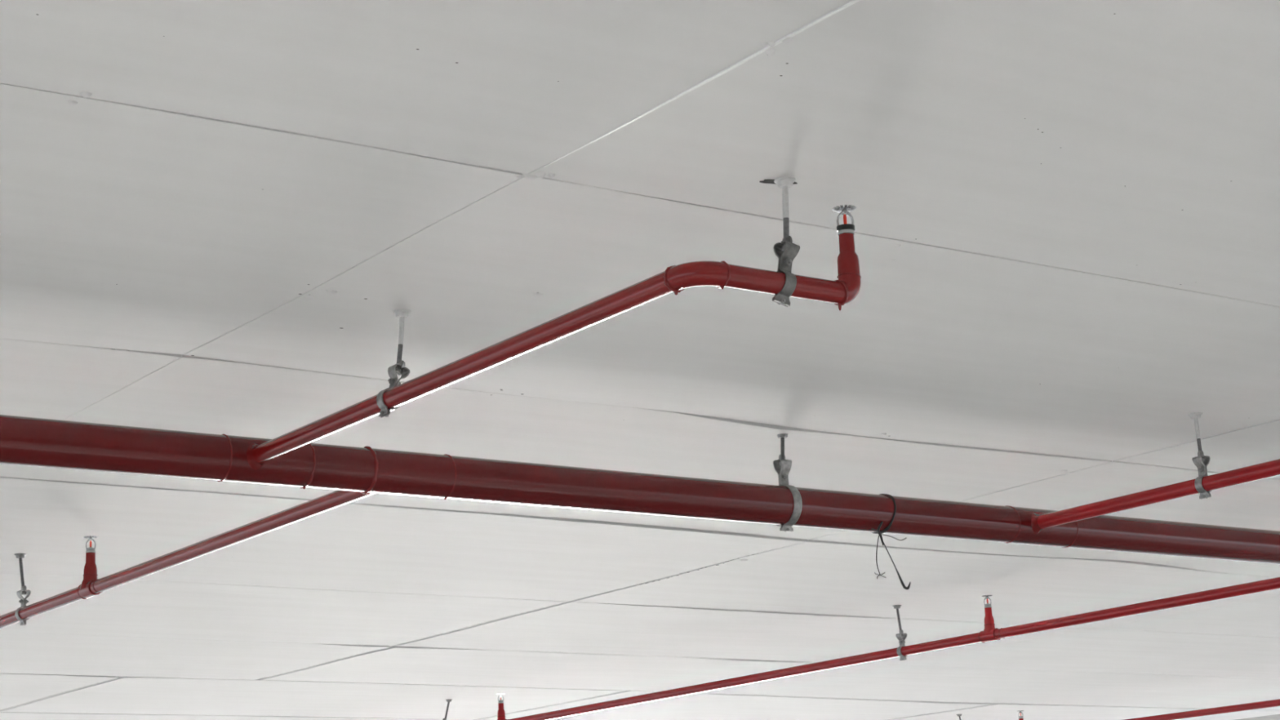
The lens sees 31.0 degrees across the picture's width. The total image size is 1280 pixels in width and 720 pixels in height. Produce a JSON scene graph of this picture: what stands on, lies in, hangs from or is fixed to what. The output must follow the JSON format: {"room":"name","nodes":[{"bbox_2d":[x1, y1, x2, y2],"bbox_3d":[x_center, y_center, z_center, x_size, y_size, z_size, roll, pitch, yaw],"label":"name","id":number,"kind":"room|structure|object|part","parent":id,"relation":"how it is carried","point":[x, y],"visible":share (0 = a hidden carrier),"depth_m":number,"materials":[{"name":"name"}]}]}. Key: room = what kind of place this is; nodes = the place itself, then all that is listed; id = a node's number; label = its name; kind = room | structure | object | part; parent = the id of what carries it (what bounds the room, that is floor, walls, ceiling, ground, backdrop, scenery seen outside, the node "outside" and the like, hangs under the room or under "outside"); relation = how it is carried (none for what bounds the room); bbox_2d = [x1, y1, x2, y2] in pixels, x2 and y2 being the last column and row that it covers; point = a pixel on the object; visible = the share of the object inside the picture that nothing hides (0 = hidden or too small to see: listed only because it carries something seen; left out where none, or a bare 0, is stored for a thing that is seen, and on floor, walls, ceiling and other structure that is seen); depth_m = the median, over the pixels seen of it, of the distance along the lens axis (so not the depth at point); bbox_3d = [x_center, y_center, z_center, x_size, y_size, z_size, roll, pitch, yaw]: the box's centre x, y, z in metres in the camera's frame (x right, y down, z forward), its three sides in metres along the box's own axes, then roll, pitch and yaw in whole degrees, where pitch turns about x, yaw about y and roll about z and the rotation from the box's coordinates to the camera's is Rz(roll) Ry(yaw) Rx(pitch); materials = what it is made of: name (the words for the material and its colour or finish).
{"room":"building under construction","nodes":[
{"label":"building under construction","id":0,"kind":"room"},
{"bbox_2d":[0,0,1279,719],"bbox_3d":[-2.693,-0.366,3.214,27.200,0.307,26.000,7,-17,-35],"label":"ceiling","id":1,"kind":"structure","parent":0,"point":[216,216],"depth_m":4.35,"materials":[{"name":"paint"}]},
{"bbox_2d":[13,553,31,625],"bbox_3d":[-1.734,0.644,6.469,0.049,0.201,0.033,7,-17,-35],"label":"hanger","id":2,"kind":"object","parent":1,"relation":"hanging from","point":[24,591],"visible":0.99,"depth_m":6.46,"materials":[{"name":"metal"}]},
{"bbox_2d":[13,553,26,558],"bbox_3d":[-1.745,0.552,6.487,0.033,0.012,0.033,7,-17,-35],"label":"socket","id":3,"kind":"object","parent":2,"relation":"attached to","point":[17,555],"depth_m":6.48,"materials":[{"name":"metal"}]},
{"bbox_3d":[-1.738,0.606,6.477,0.021,0.108,0.009,7,-17,-35],"label":"threaded rod","id":4,"kind":"part","parent":2,"relation":"part of","materials":[{"name":"metal"}]},
{"bbox_3d":[-3.604,1.327,9.312,2.553,0.015,1.449,7,-17,-35],"label":"panel","id":5,"kind":"part","parent":1,"relation":"part of","materials":[{"name":"white paint"}]},
{"bbox_3d":[-2.281,-0.007,4.154,2.585,0.013,1.229,7,-17,-35],"label":"panel","id":6,"kind":"part","parent":1,"relation":"part of","materials":[{"name":"white paint"}]},
{"bbox_3d":[-2.364,1.099,8.622,2.601,0.016,1.168,7,-17,-35],"label":"panel","id":7,"kind":"part","parent":1,"relation":"part of","materials":[{"name":"white paint"}]},
{"bbox_3d":[-2.275,1.888,11.845,2.553,0.014,1.236,7,-17,-35],"label":"panel","id":8,"kind":"part","parent":1,"relation":"part of","materials":[{"name":"white paint"}]},
{"bbox_3d":[-1.579,-0.276,3.197,2.584,0.013,1.242,7,-17,-35],"label":"panel","id":9,"kind":"part","parent":1,"relation":"part of","materials":[{"name":"white paint"}]},
{"bbox_3d":[-1.667,0.831,7.674,2.601,0.013,1.244,7,-17,-35],"label":"panel","id":10,"kind":"part","parent":1,"relation":"part of","materials":[{"name":"white paint"}]},
{"bbox_3d":[-1.498,1.591,10.787,2.553,0.015,1.446,7,-17,-35],"label":"panel","id":11,"kind":"part","parent":1,"relation":"part of","materials":[{"name":"white paint"}]},
{"bbox_2d":[376,309,411,417],"bbox_3d":[-0.439,0.007,4.127,0.067,0.199,0.033,7,-17,-35],"label":"hanger","id":12,"kind":"object","parent":1,"relation":"hanging from","point":[399,368],"visible":0.97,"depth_m":4.12,"materials":[{"name":"white paint"}]},
{"bbox_3d":[-0.432,-0.002,4.135,0.016,0.055,0.009,7,-17,-35],"label":"threaded rod","id":13,"kind":"part","parent":12,"relation":"part of","materials":[{"name":"metal"}]},
{"bbox_3d":[-0.430,-0.055,4.151,0.014,0.057,0.010,7,-17,-35],"label":"painted rod","id":14,"kind":"part","parent":12,"relation":"part of","materials":[{"name":"white paint"}]},
{"bbox_2d":[392,309,411,318],"bbox_3d":[-0.430,-0.083,4.160,0.033,0.012,0.033,7,-17,-35],"label":"socket","id":15,"kind":"object","parent":12,"relation":"attached to","point":[399,313],"depth_m":4.15,"materials":[{"name":"white paint"}]},
{"bbox_3d":[-0.916,0.545,6.649,2.599,0.017,1.368,7,-17,-35],"label":"panel","id":16,"kind":"part","parent":1,"relation":"part of","materials":[{"name":"white paint"}]},
{"bbox_3d":[-0.862,-0.551,2.221,2.584,0.014,1.249,7,-17,-35],"label":"panel","id":17,"kind":"part","parent":1,"relation":"part of","materials":[{"name":"white paint"}]},
{"bbox_2d":[442,699,452,719],"bbox_3d":[-0.922,1.718,10.978,0.065,0.200,0.033,7,-17,-35],"label":"hanger","id":18,"kind":"object","parent":1,"relation":"hanging from","point":[448,701],"visible":1,"depth_m":10.99,"materials":[{"name":"metal"}]},
{"bbox_3d":[-0.922,1.679,10.989,0.036,0.109,0.009,7,-17,-35],"label":"threaded rod","id":19,"kind":"part","parent":18,"relation":"part of","materials":[{"name":"metal"}]},
{"bbox_3d":[-0.186,0.263,5.643,2.591,0.017,1.268,7,-17,-35],"label":"panel","id":20,"kind":"part","parent":1,"relation":"part of","materials":[{"name":"white paint"}]},
{"bbox_3d":[-0.274,1.375,10.139,2.541,0.016,1.249,7,-17,-35],"label":"panel","id":21,"kind":"part","parent":1,"relation":"part of","materials":[{"name":"white paint"}]},
{"bbox_3d":[0.512,-0.012,4.671,2.566,0.013,1.258,7,-17,-35],"label":"panel","id":22,"kind":"part","parent":1,"relation":"part of","materials":[{"name":"white paint"}]},
{"bbox_3d":[0.595,1.861,12.280,2.553,0.015,1.398,7,-17,-35],"label":"panel","id":23,"kind":"part","parent":1,"relation":"part of","materials":[{"name":"white paint"}]},
{"bbox_3d":[0.439,1.100,9.162,2.549,0.016,1.278,7,-17,-35],"label":"panel","id":24,"kind":"part","parent":1,"relation":"part of","materials":[{"name":"white paint"}]},
{"bbox_2d":[772,176,799,306],"bbox_3d":[0.216,-0.178,3.497,0.050,0.201,0.041,7,-17,-35],"label":"hanger","id":25,"kind":"object","parent":1,"relation":"hanging from","point":[786,251],"visible":0.95,"depth_m":3.49,"materials":[{"name":"white paint"}]},
{"bbox_2d":[773,176,795,188],"bbox_3d":[0.222,-0.270,3.522,0.033,0.012,0.033,7,-17,-35],"label":"socket","id":26,"kind":"object","parent":25,"relation":"attached to","point":[785,182],"depth_m":3.51,"materials":[{"name":"white paint"}]},
{"bbox_3d":[0.222,-0.243,3.516,0.010,0.055,0.012,7,-17,-35],"label":"painted rod","id":27,"kind":"part","parent":25,"relation":"part of","materials":[{"name":"white paint"}]},
{"bbox_3d":[0.222,-0.190,3.504,0.012,0.053,0.009,-3,-14,3],"label":"threaded rod","id":28,"kind":"part","parent":25,"relation":"part of","materials":[{"name":"metal"}]},
{"bbox_2d":[773,433,802,531],"bbox_3d":[0.329,0.285,5.344,0.046,0.228,0.096,7,-17,-35],"label":"hanger","id":29,"kind":"object","parent":1,"relation":"hanging from","point":[782,466],"visible":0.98,"depth_m":5.34,"materials":[{"name":"metal"}]},
{"bbox_2d":[0,414,1279,564],"bbox_3d":[1.722,0.511,6.303,16.100,0.099,0.104,7,-17,-35],"label":"pipe","id":30,"kind":"object","parent":29,"relation":"hanging from","point":[24,441],"visible":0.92,"depth_m":4.95,"materials":[{"name":"red metal"}]},
{"bbox_2d":[0,489,375,628],"bbox_3d":[-3.216,1.246,8.487,0.060,0.128,9.394,7,-17,-35],"label":"pipe","id":31,"kind":"object","parent":30,"relation":"attached to","point":[91,586],"visible":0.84,"depth_m":5.61,"materials":[{"name":"red metal"}]},
{"bbox_2d":[83,535,97,552],"bbox_3d":[-1.456,0.491,6.106,0.037,0.046,0.037,0,-14,-11],"label":"sprinkler head","id":32,"kind":"object","parent":31,"relation":"on","point":[90,549],"visible":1,"depth_m":6.10},
{"bbox_2d":[246,232,861,469],"bbox_3d":[-0.217,0.008,4.039,0.346,0.128,1.476,7,-17,-35],"label":"pipe","id":33,"kind":"object","parent":30,"relation":"attached to","point":[841,291],"visible":1,"depth_m":3.59,"materials":[{"name":"red metal"}]},
{"bbox_2d":[246,443,265,469],"bbox_3d":[-0.750,0.187,4.517,0.059,0.059,0.030,7,-17,-35],"label":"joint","id":34,"kind":"object","parent":33,"relation":"attached to","point":[254,460],"depth_m":4.50,"materials":[{"name":"red paint"}]},
{"bbox_2d":[832,204,856,235],"bbox_3d":[0.319,-0.215,3.583,0.037,0.046,0.037,-2,-14,-4],"label":"sprinkler head","id":35,"kind":"object","parent":33,"relation":"on","point":[846,228],"visible":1,"depth_m":3.58},
{"bbox_3d":[0.319,-0.218,3.583,0.005,0.018,0.005,-2,-14,-4],"label":"glass bulb","id":36,"kind":"part","parent":35,"relation":"part of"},
{"bbox_2d":[497,577,1279,719],"bbox_3d":[-0.504,1.586,10.384,0.058,0.128,9.394,7,-17,-35],"label":"pipe","id":37,"kind":"object","parent":30,"relation":"attached to","point":[989,633],"visible":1,"depth_m":8.19,"materials":[{"name":"red metal"}]},
{"bbox_2d":[496,693,503,703],"bbox_3d":[-0.639,1.556,10.582,0.037,0.046,0.037,-1,-14,-6],"label":"sprinkler head","id":38,"kind":"object","parent":37,"relation":"on","point":[500,695],"visible":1,"depth_m":10.58},
{"bbox_2d":[982,595,992,608],"bbox_3d":[1.216,0.846,8.058,0.037,0.046,0.037,-2,-14,-1],"label":"sprinkler head","id":39,"kind":"object","parent":37,"relation":"on","point":[987,605],"visible":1,"depth_m":8.06},
{"bbox_2d":[871,493,911,589],"bbox_3d":[0.592,0.430,5.468,0.087,0.236,0.120,-3,-14,3],"label":"wire","id":40,"kind":"object","parent":30,"relation":"hanging from","point":[880,533],"visible":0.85,"depth_m":5.44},
{"bbox_2d":[1018,698,1279,719],"bbox_3d":[2.384,1.948,12.405,0.059,0.129,9.394,7,-17,-35],"label":"pipe","id":41,"kind":"object","parent":30,"relation":"attached to","point":[1273,703],"visible":1,"depth_m":11.67,"materials":[{"name":"red metal"}]},
{"bbox_2d":[1017,710,1023,719],"bbox_3d":[2.113,1.970,12.787,0.037,0.046,0.037,-1,-14,-6],"label":"sprinkler head","id":42,"kind":"object","parent":41,"relation":"on","point":[1020,712],"visible":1,"depth_m":12.78},
{"bbox_2d":[1031,458,1279,533],"bbox_3d":[1.976,0.029,4.396,0.058,0.059,3.440,7,-17,-35],"label":"pipe","id":43,"kind":"object","parent":30,"relation":"attached to","point":[1269,468],"visible":1,"depth_m":5.42,"materials":[{"name":"red metal"}]},
{"bbox_2d":[1031,512,1044,533],"bbox_3d":[0.991,0.405,5.736,0.058,0.059,0.030,7,-17,-35],"label":"outlet","id":44,"kind":"object","parent":43,"relation":"attached to","point":[1037,522],"depth_m":5.72,"materials":[{"name":"red paint"}]},
{"bbox_3d":[0.331,0.210,5.354,0.009,0.068,0.032,-1,-14,-6],"label":"threaded rod","id":45,"kind":"part","parent":29,"relation":"part of","materials":[{"name":"metal"}]},
{"bbox_2d":[777,433,787,438],"bbox_3d":[0.331,0.175,5.350,0.033,0.012,0.033,7,-17,-35],"label":"socket","id":46,"kind":"object","parent":29,"relation":"attached to","point":[781,435],"depth_m":5.34,"materials":[{"name":"metal"}]},
{"bbox_2d":[892,604,906,660],"bbox_3d":[0.950,0.995,8.404,0.049,0.200,0.033,7,-17,-35],"label":"hanger","id":47,"kind":"object","parent":1,"relation":"hanging from","point":[901,640],"visible":1,"depth_m":8.40,"materials":[{"name":"metal"}]},
{"bbox_2d":[892,604,901,608],"bbox_3d":[0.939,0.903,8.422,0.033,0.012,0.033,7,-17,-35],"label":"socket","id":48,"kind":"object","parent":47,"relation":"attached to","point":[895,606],"depth_m":8.41,"materials":[{"name":"metal"}]},
{"bbox_3d":[0.947,0.956,8.412,0.021,0.108,0.009,7,-17,-35],"label":"threaded rod","id":49,"kind":"part","parent":47,"relation":"part of","materials":[{"name":"metal"}]},
{"bbox_3d":[1.240,-0.288,3.689,2.575,0.013,1.246,7,-17,-35],"label":"panel","id":50,"kind":"part","parent":1,"relation":"part of","materials":[{"name":"white paint"}]},
{"bbox_3d":[1.190,0.808,8.120,2.574,0.017,1.362,7,-17,-35],"label":"panel","id":51,"kind":"part","parent":1,"relation":"part of","materials":[{"name":"white paint"}]},
{"bbox_3d":[1.771,1.653,11.663,2.583,0.013,1.355,7,-17,-35],"label":"panel","id":52,"kind":"part","parent":1,"relation":"part of","materials":[{"name":"white paint"}]},
{"bbox_3d":[1.897,0.530,7.133,2.602,0.014,1.303,7,-17,-35],"label":"panel","id":53,"kind":"part","parent":1,"relation":"part of","materials":[{"name":"white paint"}]},
{"bbox_3d":[2.531,1.362,10.628,2.583,0.013,1.282,7,-17,-35],"label":"panel","id":54,"kind":"part","parent":1,"relation":"part of","materials":[{"name":"white paint"}]},
{"bbox_3d":[2.652,2.144,13.822,2.553,0.014,1.224,7,-17,-35],"label":"panel","id":55,"kind":"part","parent":1,"relation":"part of","materials":[{"name":"white paint"}]},
{"bbox_3d":[3.876,1.917,13.139,2.583,0.013,1.354,7,-17,-35],"label":"panel","id":56,"kind":"part","parent":1,"relation":"part of","materials":[{"name":"white paint"}]},
{"bbox_3d":[3.271,1.078,9.621,2.583,0.013,1.277,7,-17,-35],"label":"panel","id":57,"kind":"part","parent":1,"relation":"part of","materials":[{"name":"white paint"}]},
{"bbox_3d":[2.628,0.251,6.139,2.602,0.013,1.236,7,-17,-35],"label":"panel","id":58,"kind":"part","parent":1,"relation":"part of","materials":[{"name":"white paint"}]},
{"bbox_2d":[1187,412,1211,498],"bbox_3d":[1.298,0.222,5.330,0.041,0.200,0.033,7,-17,-35],"label":"hanger","id":59,"kind":"object","parent":1,"relation":"hanging from","point":[1201,461],"visible":1,"depth_m":5.32,"materials":[{"name":"white paint"}]},
{"bbox_2d":[1187,412,1202,419],"bbox_3d":[1.290,0.130,5.351,0.033,0.012,0.033,7,-17,-35],"label":"socket","id":60,"kind":"object","parent":59,"relation":"attached to","point":[1194,415],"depth_m":5.34,"materials":[{"name":"white paint"}]},
{"bbox_3d":[1.292,0.157,5.345,0.012,0.054,0.010,7,-17,-35],"label":"painted rod","id":61,"kind":"part","parent":59,"relation":"part of","materials":[{"name":"white paint"}]},
{"bbox_3d":[1.296,0.208,5.333,0.011,0.054,0.009,7,-17,-35],"label":"threaded rod","id":62,"kind":"part","parent":59,"relation":"part of","materials":[{"name":"metal"}]},
{"bbox_3d":[4.637,1.626,12.104,2.583,0.013,1.286,7,-17,-35],"label":"panel","id":63,"kind":"part","parent":1,"relation":"part of","materials":[{"name":"white paint"}]}
]}

